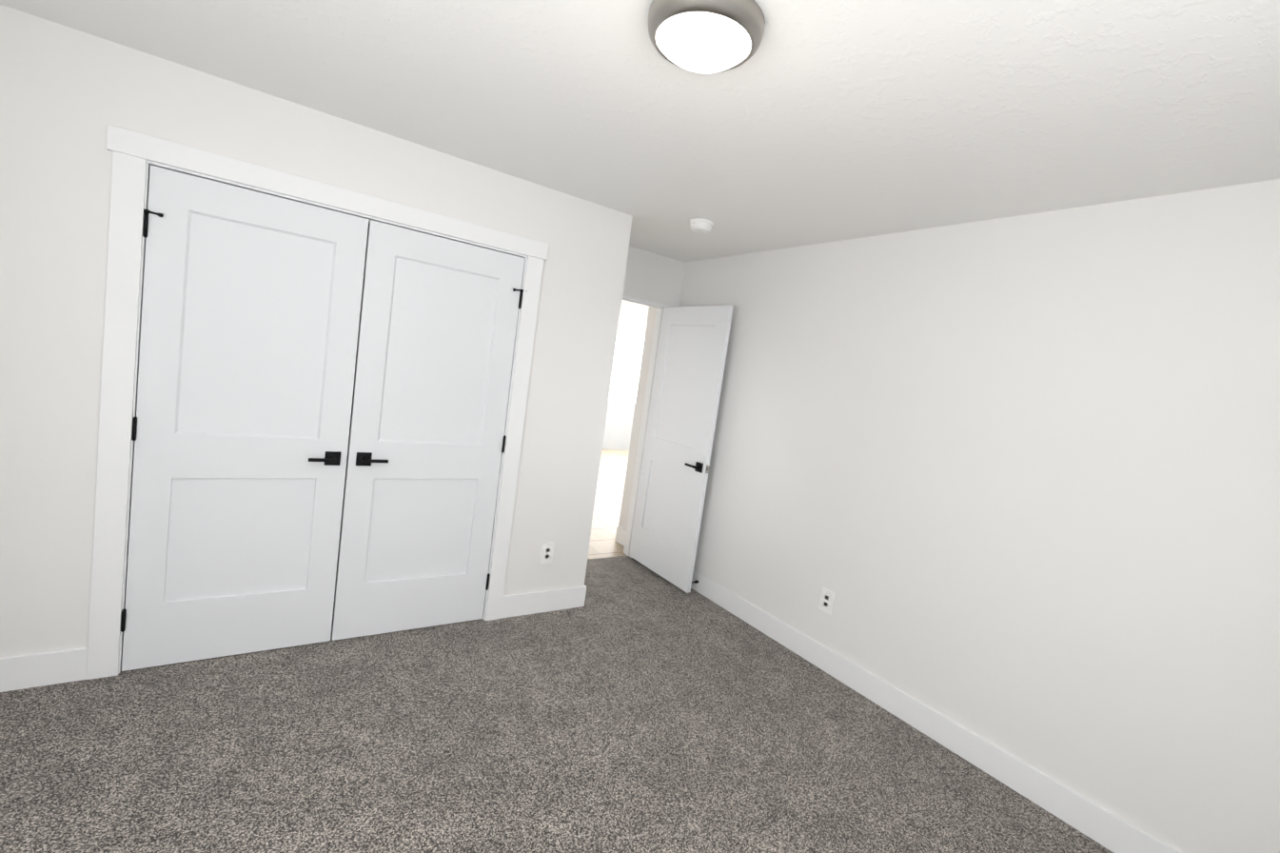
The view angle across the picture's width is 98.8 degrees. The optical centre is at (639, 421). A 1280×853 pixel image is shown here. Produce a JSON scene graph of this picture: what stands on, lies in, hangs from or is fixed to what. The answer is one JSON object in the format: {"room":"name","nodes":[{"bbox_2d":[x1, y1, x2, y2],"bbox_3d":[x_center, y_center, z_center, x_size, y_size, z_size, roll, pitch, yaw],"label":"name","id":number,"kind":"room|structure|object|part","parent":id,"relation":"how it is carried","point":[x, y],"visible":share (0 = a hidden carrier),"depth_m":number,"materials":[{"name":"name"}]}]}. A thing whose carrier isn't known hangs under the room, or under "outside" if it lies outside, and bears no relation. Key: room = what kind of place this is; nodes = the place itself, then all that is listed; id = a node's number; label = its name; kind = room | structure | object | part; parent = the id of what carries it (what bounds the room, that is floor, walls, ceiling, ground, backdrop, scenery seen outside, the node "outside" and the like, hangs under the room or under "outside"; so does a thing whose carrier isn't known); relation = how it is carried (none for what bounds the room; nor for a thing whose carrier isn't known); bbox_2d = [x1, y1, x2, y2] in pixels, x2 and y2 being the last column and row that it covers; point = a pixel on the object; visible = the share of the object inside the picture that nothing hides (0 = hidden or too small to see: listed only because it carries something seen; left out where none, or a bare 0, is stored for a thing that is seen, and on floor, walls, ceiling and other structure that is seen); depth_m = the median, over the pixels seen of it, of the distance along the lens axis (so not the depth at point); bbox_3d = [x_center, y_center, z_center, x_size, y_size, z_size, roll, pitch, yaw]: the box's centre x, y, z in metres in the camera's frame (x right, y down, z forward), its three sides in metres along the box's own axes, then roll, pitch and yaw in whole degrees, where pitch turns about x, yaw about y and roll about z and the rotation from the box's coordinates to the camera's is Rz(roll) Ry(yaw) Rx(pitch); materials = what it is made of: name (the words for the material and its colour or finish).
{"room":"empty bedroom","nodes":[
{"label":"empty bedroom","id":0,"kind":"room"},
{"bbox_2d":[0,4,632,657],"bbox_3d":[-1.375,-0.127,2.664,2.764,2.446,0.120,4,6,-35],"label":"wall","id":1,"kind":"structure","parent":0,"point":[68,96],"depth_m":2.12,"materials":[{"name":"paint"}]},
{"bbox_2d":[0,647,87,691],"bbox_3d":[-2.413,0.955,2.072,0.465,0.133,0.016,4,6,-35],"label":"baseboard","id":2,"kind":"structure","parent":1,"relation":"attached to","point":[59,666],"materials":[{"name":"wood"}]},
{"bbox_2d":[120,165,368,670],"bbox_3d":[-1.701,0.050,2.392,0.769,2.044,0.089,4,6,-35],"label":"closet door","id":3,"kind":"structure","parent":1,"relation":"in","point":[249,332],"depth_m":2.38,"materials":[{"name":"wood"}]},
{"bbox_3d":[-1.468,0.173,2.552,0.135,0.066,0.054,4,6,-35],"label":"handle","id":4,"kind":"part","parent":3,"relation":"part of","materials":[{"name":"black metal"}]},
{"bbox_2d":[85,151,543,679],"bbox_3d":[-1.381,0.071,2.612,1.729,2.064,0.018,4,6,-35],"label":"trim","id":5,"kind":"structure","parent":1,"relation":"attached to","point":[128,193],"depth_m":2.17,"materials":[{"name":"wood"}]},
{"bbox_2d":[118,159,526,672],"bbox_3d":[-1.419,0.055,2.668,1.573,2.075,0.122,4,6,-35],"label":"door frame","id":6,"kind":"structure","parent":1,"relation":"attached to","point":[173,168],"depth_m":2.26,"materials":[{"name":"wood"}]},
{"bbox_2d":[106,123,549,259],"bbox_3d":[-1.233,-0.990,2.515,1.761,0.088,0.023,4,6,-35],"label":"trim","id":7,"kind":"structure","parent":1,"relation":"attached to","point":[151,148],"depth_m":2.36,"materials":[{"name":"wood"}]},
{"bbox_2d":[331,219,524,640],"bbox_3d":[-1.056,0.100,2.841,0.790,2.044,0.089,4,6,-35],"label":"closet door","id":8,"kind":"structure","parent":1,"relation":"in","point":[437,330],"depth_m":2.82,"materials":[{"name":"wood"}]},
{"bbox_3d":[-1.302,0.185,2.668,0.135,0.066,0.054,4,6,-35],"label":"handle","id":9,"kind":"part","parent":8,"relation":"part of","materials":[{"name":"black metal"}]},
{"bbox_2d":[500,584,586,618],"bbox_3d":[-0.588,1.094,3.346,0.536,0.133,0.016,4,6,-35],"label":"baseboard","id":10,"kind":"structure","parent":1,"relation":"attached to","point":[531,602],"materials":[{"name":"wood"}]},
{"bbox_2d":[539,542,554,564],"bbox_3d":[-0.560,0.791,3.311,0.082,0.130,0.007,4,6,-35],"label":"outlet","id":11,"kind":"object","parent":1,"relation":"attached to","point":[546,552],"visible":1,"depth_m":3.31,"materials":[{"name":"white plastic"}]},
{"bbox_2d":[334,223,369,600],"bbox_3d":[-1.628,-0.185,2.928,2.642,2.444,0.010,4,6,-35],"label":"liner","id":12,"kind":"object","parent":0,"point":[351,411],"depth_m":2.98,"materials":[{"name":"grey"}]},
{"bbox_2d":[0,555,1113,852],"bbox_3d":[-0.349,1.377,1.863,3.960,0.100,4.260,4,6,-35],"label":"floor carpet","id":13,"kind":"object","parent":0,"point":[632,704],"visible":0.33,"depth_m":2.12,"materials":[{"name":"grey carpet"}]},
{"bbox_2d":[587,449,629,558],"bbox_3d":[0.169,0.869,8.381,7.900,0.096,5.960,4,6,-35],"label":"floor","id":14,"kind":"structure","parent":0,"point":[608,499],"depth_m":6.21,"materials":[{"name":"beige wood"}]},
{"bbox_2d":[601,398,635,450],"bbox_3d":[0.341,0.096,11.461,3.600,0.934,0.610,4,6,-35],"label":"wall","id":15,"kind":"structure","parent":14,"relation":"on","point":[619,423],"depth_m":10.57,"materials":[{"name":"white paint"}]},
{"bbox_2d":[616,323,645,399],"bbox_3d":[-0.998,-0.806,10.853,7.200,2.446,0.120,4,6,-35],"label":"wall","id":16,"kind":"structure","parent":0,"point":[631,328],"depth_m":11.14,"materials":[{"name":"paint"}]},
{"bbox_2d":[609,330,644,400],"bbox_3d":[0.365,-1.085,11.643,3.300,1.370,0.015,4,6,-35],"label":"window","id":17,"kind":"structure","parent":16,"relation":"in","point":[626,364],"depth_m":11.19,"materials":[{"name":"white glass"}]},
{"bbox_2d":[0,0,1279,328],"bbox_3d":[0.829,-1.402,5.806,10.040,0.120,10.220,4,6,-35],"label":"ceiling","id":18,"kind":"structure","parent":0,"point":[811,122],"depth_m":1.79,"materials":[{"name":"paint"}]},
{"bbox_2d":[689,217,713,233],"bbox_3d":[0.359,-1.146,3.221,0.142,0.058,0.142,4,6,-35],"label":"smoke detector","id":19,"kind":"object","parent":18,"relation":"attached to","point":[700,226],"visible":1,"depth_m":3.17,"materials":[{"name":"white plastic"}]},
{"bbox_2d":[648,0,765,73],"bbox_3d":[0.165,-0.990,1.431,0.302,0.104,0.302,4,6,-35],"label":"dome light","id":20,"kind":"object","parent":18,"relation":"attached to","point":[705,36],"visible":1,"depth_m":1.36,"materials":[{"name":"white glass"}]},
{"bbox_2d":[622,245,685,307],"bbox_3d":[-1.362,-0.198,3.490,3.720,2.446,0.120,4,6,-35],"label":"wall","id":21,"kind":"structure","parent":0,"point":[653,277],"depth_m":4.25,"materials":[{"name":"paint"}]},
{"bbox_2d":[621,295,669,557],"bbox_3d":[-0.277,0.027,4.286,0.995,2.157,0.145,4,6,-35],"label":"door frame","id":22,"kind":"structure","parent":21,"relation":"attached to","point":[659,306],"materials":[{"name":"wood"}]},
{"bbox_2d":[618,178,1279,852],"bbox_3d":[1.295,0.214,2.998,0.120,2.446,4.630,4,6,-35],"label":"wall","id":23,"kind":"structure","parent":0,"point":[1011,485],"depth_m":2.30,"materials":[{"name":"paint"}]},
{"bbox_2d":[615,526,626,546],"bbox_3d":[-0.128,1.027,4.833,0.014,0.137,0.292,4,6,-35],"label":"baseboard","id":24,"kind":"structure","parent":23,"relation":"attached to","point":[620,535],"depth_m":4.88,"materials":[{"name":"wood"}]},
{"bbox_2d":[629,305,733,592],"bbox_3d":[0.294,0.155,4.133,0.198,2.028,0.784,4,6,-35],"label":"entry door","id":25,"kind":"structure","parent":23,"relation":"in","point":[687,379],"depth_m":4.07,"materials":[{"name":"wood"}]},
{"bbox_3d":[0.377,0.311,3.871,0.054,0.066,0.135,4,6,-35],"label":"handle","id":26,"kind":"part","parent":25,"relation":"part of","materials":[{"name":"black metal"}]},
{"bbox_2d":[818,587,834,614],"bbox_3d":[1.064,1.019,3.128,0.007,0.130,0.082,4,6,-35],"label":"outlet","id":27,"kind":"object","parent":23,"relation":"attached to","point":[827,596],"visible":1,"depth_m":3.12,"materials":[{"name":"white plastic"}]},
{"bbox_2d":[690,570,1180,852],"bbox_3d":[1.161,1.373,2.930,0.030,0.133,4.080,4,6,-35],"label":"baseboard","id":28,"kind":"structure","parent":23,"relation":"attached to","point":[1108,829],"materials":[{"name":"wood"}]}
]}

